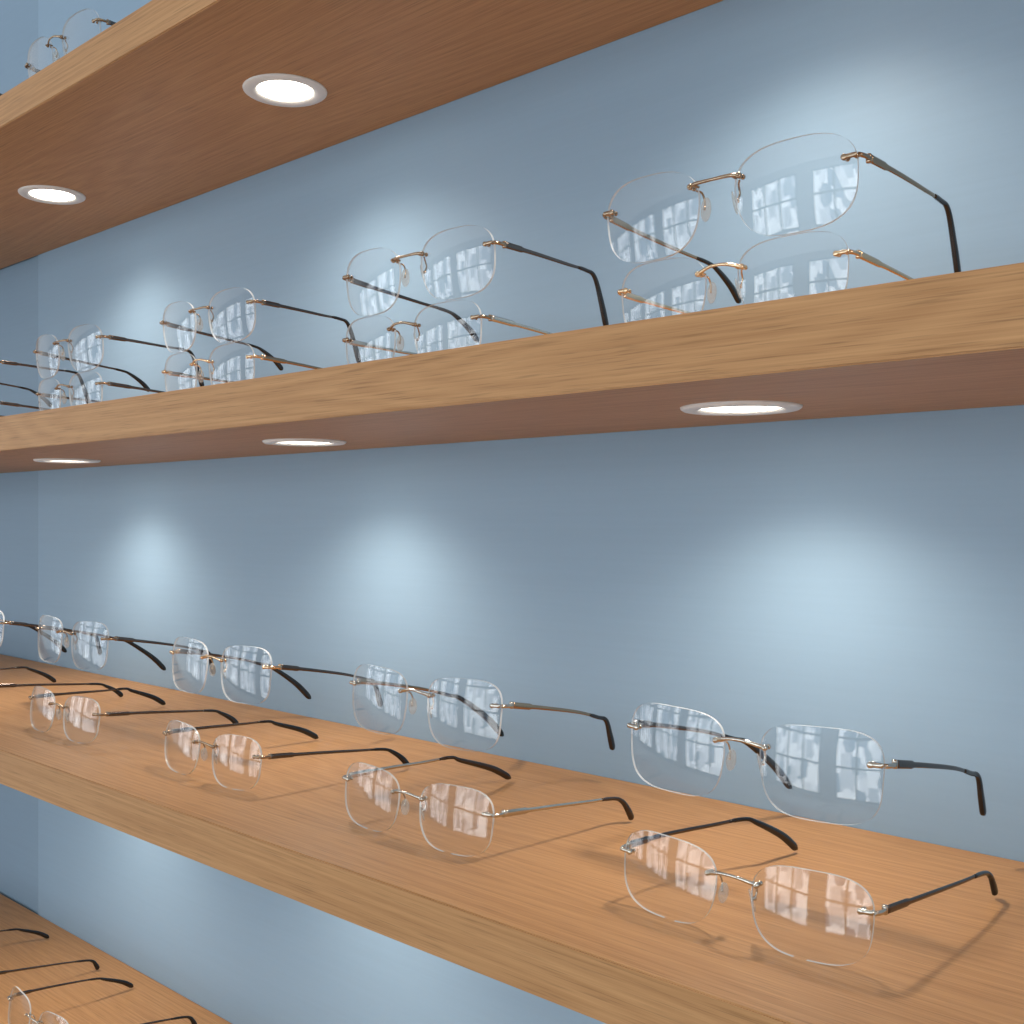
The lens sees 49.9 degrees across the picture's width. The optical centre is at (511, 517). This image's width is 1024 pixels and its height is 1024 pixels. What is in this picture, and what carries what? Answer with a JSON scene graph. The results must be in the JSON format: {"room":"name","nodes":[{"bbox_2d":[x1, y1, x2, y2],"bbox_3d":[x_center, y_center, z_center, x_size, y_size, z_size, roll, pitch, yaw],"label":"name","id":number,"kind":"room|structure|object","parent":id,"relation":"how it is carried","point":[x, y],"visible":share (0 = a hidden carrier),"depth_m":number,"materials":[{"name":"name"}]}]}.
{"room":"shop","nodes":[
{"label":"shop","id":0,"kind":"room"},
{"bbox_2d":[0,0,1023,1023],"bbox_3d":[-0.009,0.075,1.033,4.620,2.750,0.100,0,0,43],"label":"wall","id":1,"kind":"structure","parent":0,"point":[862,574],"depth_m":0.92,"materials":[{"name":"blue paint"}]},
{"bbox_2d":[0,894,231,1023],"bbox_3d":[-0.097,0.591,0.849,4.500,0.031,0.289,0,0,43],"label":"wall shelf","id":2,"kind":"object","parent":1,"relation":"attached to","point":[94,1001],"visible":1,"depth_m":1.35,"materials":[{"name":"brown wood"}]},
{"bbox_2d":[0,928,99,974],"bbox_3d":[-0.633,0.549,1.394,0.158,0.053,0.160,0,0,43],"label":"eyeglasses","id":3,"kind":"object","parent":2,"relation":"on","point":[42,934],"visible":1,"depth_m":1.39,"materials":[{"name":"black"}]},
{"bbox_2d":[7,977,196,1023],"bbox_3d":[-0.464,0.549,1.237,0.158,0.053,0.160,0,0,43],"label":"eyeglasses","id":4,"kind":"object","parent":2,"relation":"on","point":[119,981],"visible":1,"depth_m":1.24,"materials":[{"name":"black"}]},
{"bbox_2d":[0,0,722,268],"bbox_3d":[-0.086,-0.397,0.862,4.500,0.032,0.254,0,0,43],"label":"wall shelf","id":5,"kind":"object","parent":1,"relation":"attached to","point":[151,113],"visible":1,"depth_m":0.97,"materials":[{"name":"brown wood"}]},
{"bbox_2d":[18,185,85,204],"bbox_3d":[-0.542,-0.380,1.296,0.074,0.003,0.074,0,0,43],"label":"recessed light","id":6,"kind":"object","parent":5,"relation":"attached to","point":[48,194],"visible":1,"depth_m":1.29,"materials":[{"name":"white metal"}]},
{"bbox_2d":[30,189,73,200],"bbox_3d":[-0.542,-0.381,1.296,0.049,0.001,0.049,0,0,43],"label":"diffuser","id":7,"kind":"object","parent":6,"relation":"attached to","point":[35,194],"depth_m":1.29,"materials":[{"name":"white plastic"}]},
{"bbox_2d":[24,9,115,76],"bbox_3d":[-0.414,-0.468,1.167,0.170,0.061,0.151,0,0,43],"label":"eyeglasses","id":8,"kind":"object","parent":5,"relation":"on","point":[107,21],"visible":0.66,"depth_m":1.11,"materials":[{"name":"white"}]},
{"bbox_2d":[242,73,326,106],"bbox_3d":[-0.202,-0.380,0.980,0.074,0.003,0.074,0,0,43],"label":"recessed light","id":9,"kind":"object","parent":5,"relation":"attached to","point":[276,89],"visible":1,"depth_m":0.98,"materials":[{"name":"white metal"}]},
{"bbox_2d":[257,80,312,100],"bbox_3d":[-0.202,-0.381,0.980,0.049,0.001,0.049,0,0,43],"label":"diffuser","id":10,"kind":"object","parent":9,"relation":"attached to","point":[267,90],"depth_m":0.98,"materials":[{"name":"white plastic"}]},
{"bbox_2d":[0,654,1023,1023],"bbox_3d":[-0.097,0.224,0.849,4.500,0.031,0.289,0,0,43],"label":"wall shelf","id":11,"kind":"object","parent":1,"relation":"attached to","point":[548,911],"visible":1,"depth_m":0.66,"materials":[{"name":"brown wood"}]},
{"bbox_2d":[0,611,101,654],"bbox_3d":[-0.626,0.148,1.423,0.175,0.075,0.150,0,0,43],"label":"eyeglasses","id":12,"kind":"object","parent":11,"relation":"on","point":[32,626],"visible":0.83,"depth_m":1.40,"materials":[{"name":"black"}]},
{"bbox_2d":[0,666,122,696],"bbox_3d":[-0.564,0.188,1.271,0.172,0.042,0.157,0,0,43],"label":"eyeglasses","id":13,"kind":"object","parent":11,"relation":"on","point":[119,693],"visible":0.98,"depth_m":1.26,"materials":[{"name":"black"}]},
{"bbox_2d":[35,615,215,673],"bbox_3d":[-0.435,0.147,1.247,0.178,0.076,0.153,0,0,43],"label":"eyeglasses","id":14,"kind":"object","parent":11,"relation":"on","point":[62,630],"visible":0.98,"depth_m":1.21,"materials":[{"name":"white"}]},
{"bbox_2d":[28,686,238,742],"bbox_3d":[-0.379,0.188,1.103,0.166,0.042,0.160,0,0,43],"label":"eyeglasses","id":15,"kind":"object","parent":11,"relation":"on","point":[232,719],"visible":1,"depth_m":1.08,"materials":[{"name":"white"}]},
{"bbox_2d":[169,637,382,706],"bbox_3d":[-0.222,0.150,1.048,0.173,0.075,0.150,0,0,43],"label":"eyeglasses","id":16,"kind":"object","parent":11,"relation":"on","point":[277,669],"visible":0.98,"depth_m":1.02,"materials":[{"name":"white"}]},
{"bbox_2d":[162,720,408,789],"bbox_3d":[-0.193,0.188,0.924,0.155,0.041,0.153,0,0,-40],"label":"eyeglasses","id":17,"kind":"object","parent":11,"relation":"on","point":[305,731],"visible":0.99,"depth_m":0.90,"materials":[{"name":"white"}]},
{"bbox_2d":[349,664,614,750],"bbox_3d":[-0.022,0.151,0.861,0.173,0.075,0.150,0,0,43],"label":"eyeglasses","id":18,"kind":"object","parent":11,"relation":"on","point":[407,688],"visible":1,"depth_m":0.83,"materials":[{"name":"white"}]},
{"bbox_2d":[342,756,633,855],"bbox_3d":[-0.013,0.188,0.764,0.161,0.042,0.151,0,0,-42],"label":"eyeglasses","id":19,"kind":"object","parent":11,"relation":"on","point":[512,812],"visible":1,"depth_m":0.73,"materials":[{"name":"white"}]},
{"bbox_2d":[627,703,986,824],"bbox_3d":[0.180,0.150,0.674,0.177,0.075,0.151,0,0,43],"label":"eyeglasses","id":20,"kind":"object","parent":11,"relation":"on","point":[636,724],"visible":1,"depth_m":0.64,"materials":[{"name":"white"}]},
{"bbox_2d":[620,817,997,965],"bbox_3d":[0.160,0.188,0.599,0.152,0.042,0.156,0,0,43],"label":"eyeglasses","id":21,"kind":"object","parent":11,"relation":"on","point":[626,848],"visible":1,"depth_m":0.57,"materials":[{"name":"white"}]},
{"bbox_2d":[0,262,1023,472],"bbox_3d":[-0.079,-0.086,0.869,4.500,0.035,0.235,0,0,43],"label":"wall shelf","id":22,"kind":"object","parent":1,"relation":"attached to","point":[952,341],"visible":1,"depth_m":0.63,"materials":[{"name":"brown wood"}]},
{"bbox_2d":[0,401,48,416],"bbox_3d":[-0.593,-0.124,1.340,0.154,0.041,0.151,0,0,43],"label":"eyeglasses","id":23,"kind":"object","parent":22,"relation":"on","point":[1,402],"visible":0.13,"depth_m":1.26,"materials":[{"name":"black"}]},
{"bbox_2d":[0,360,89,406],"bbox_3d":[-0.615,-0.169,1.378,0.164,0.057,0.143,0,0,43],"label":"eyeglasses","id":24,"kind":"object","parent":22,"relation":"on","point":[84,389],"visible":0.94,"depth_m":1.35,"materials":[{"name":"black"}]},
{"bbox_2d":[33,458,100,462],"bbox_3d":[-0.525,-0.067,1.299,0.074,0.003,0.074,0,0,43],"label":"recessed light","id":25,"kind":"object","parent":22,"relation":"attached to","point":[47,460],"visible":1,"depth_m":1.28,"materials":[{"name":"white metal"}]},
{"bbox_2d":[36,371,163,410],"bbox_3d":[-0.403,-0.124,1.163,0.154,0.041,0.151,0,0,43],"label":"eyeglasses","id":26,"kind":"object","parent":22,"relation":"on","point":[101,383],"visible":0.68,"depth_m":1.11,"materials":[{"name":"white"}]},
{"bbox_2d":[33,324,203,391],"bbox_3d":[-0.425,-0.169,1.201,0.164,0.057,0.143,0,0,43],"label":"eyeglasses","id":27,"kind":"object","parent":22,"relation":"on","point":[110,337],"visible":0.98,"depth_m":1.17,"materials":[{"name":"white"}]},
{"bbox_2d":[162,342,319,391],"bbox_3d":[-0.214,-0.124,0.987,0.154,0.041,0.151,0,0,43],"label":"eyeglasses","id":28,"kind":"object","parent":22,"relation":"on","point":[262,357],"visible":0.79,"depth_m":0.93,"materials":[{"name":"white"}]},
{"bbox_2d":[160,287,360,370],"bbox_3d":[-0.229,-0.168,1.016,0.160,0.056,0.140,0,0,43],"label":"eyeglasses","id":29,"kind":"object","parent":22,"relation":"on","point":[263,302],"visible":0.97,"depth_m":0.98,"materials":[{"name":"white"}]},
{"bbox_2d":[262,438,345,445],"bbox_3d":[-0.185,-0.067,0.983,0.074,0.003,0.074,0,0,43],"label":"recessed light","id":30,"kind":"object","parent":22,"relation":"attached to","point":[283,441],"visible":1,"depth_m":0.97,"materials":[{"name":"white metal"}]},
{"bbox_2d":[279,442,324,443],"bbox_3d":[-0.185,-0.068,0.983,0.049,0.001,0.049,0,0,43],"label":"diffuser","id":31,"kind":"object","parent":30,"relation":"attached to","point":[279,442],"depth_m":0.99,"materials":[{"name":"white plastic"}]},
{"bbox_2d":[342,300,551,363],"bbox_3d":[-0.025,-0.124,0.811,0.154,0.041,0.151,0,0,43],"label":"eyeglasses","id":32,"kind":"object","parent":22,"relation":"on","point":[493,318],"visible":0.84,"depth_m":0.76,"materials":[{"name":"white"}]},
{"bbox_2d":[342,225,608,341],"bbox_3d":[-0.025,-0.169,0.831,0.169,0.059,0.147,0,0,43],"label":"eyeglasses","id":33,"kind":"object","parent":22,"relation":"on","point":[504,244],"visible":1,"depth_m":0.80,"materials":[{"name":"white"}]},
{"bbox_2d":[680,401,802,415],"bbox_3d":[0.141,-0.067,0.679,0.074,0.003,0.074,0,0,43],"label":"recessed light","id":34,"kind":"object","parent":22,"relation":"attached to","point":[721,408],"visible":1,"depth_m":0.67,"materials":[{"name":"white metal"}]},
{"bbox_2d":[701,406,780,411],"bbox_3d":[0.141,-0.068,0.679,0.049,0.001,0.049,0,0,43],"label":"diffuser","id":35,"kind":"object","parent":34,"relation":"attached to","point":[703,408],"depth_m":0.68,"materials":[{"name":"white plastic"}]},
{"bbox_2d":[617,231,912,321],"bbox_3d":[0.162,-0.124,0.637,0.154,0.041,0.151,0,0,43],"label":"eyeglasses","id":36,"kind":"object","parent":22,"relation":"on","point":[626,293],"visible":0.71,"depth_m":0.58,"materials":[{"name":"white"}]},
{"bbox_2d":[602,133,960,303],"bbox_3d":[0.162,-0.170,0.660,0.173,0.060,0.151,0,0,43],"label":"eyeglasses","id":37,"kind":"object","parent":22,"relation":"on","point":[609,215],"visible":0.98,"depth_m":0.63,"materials":[{"name":"white"}]}
]}

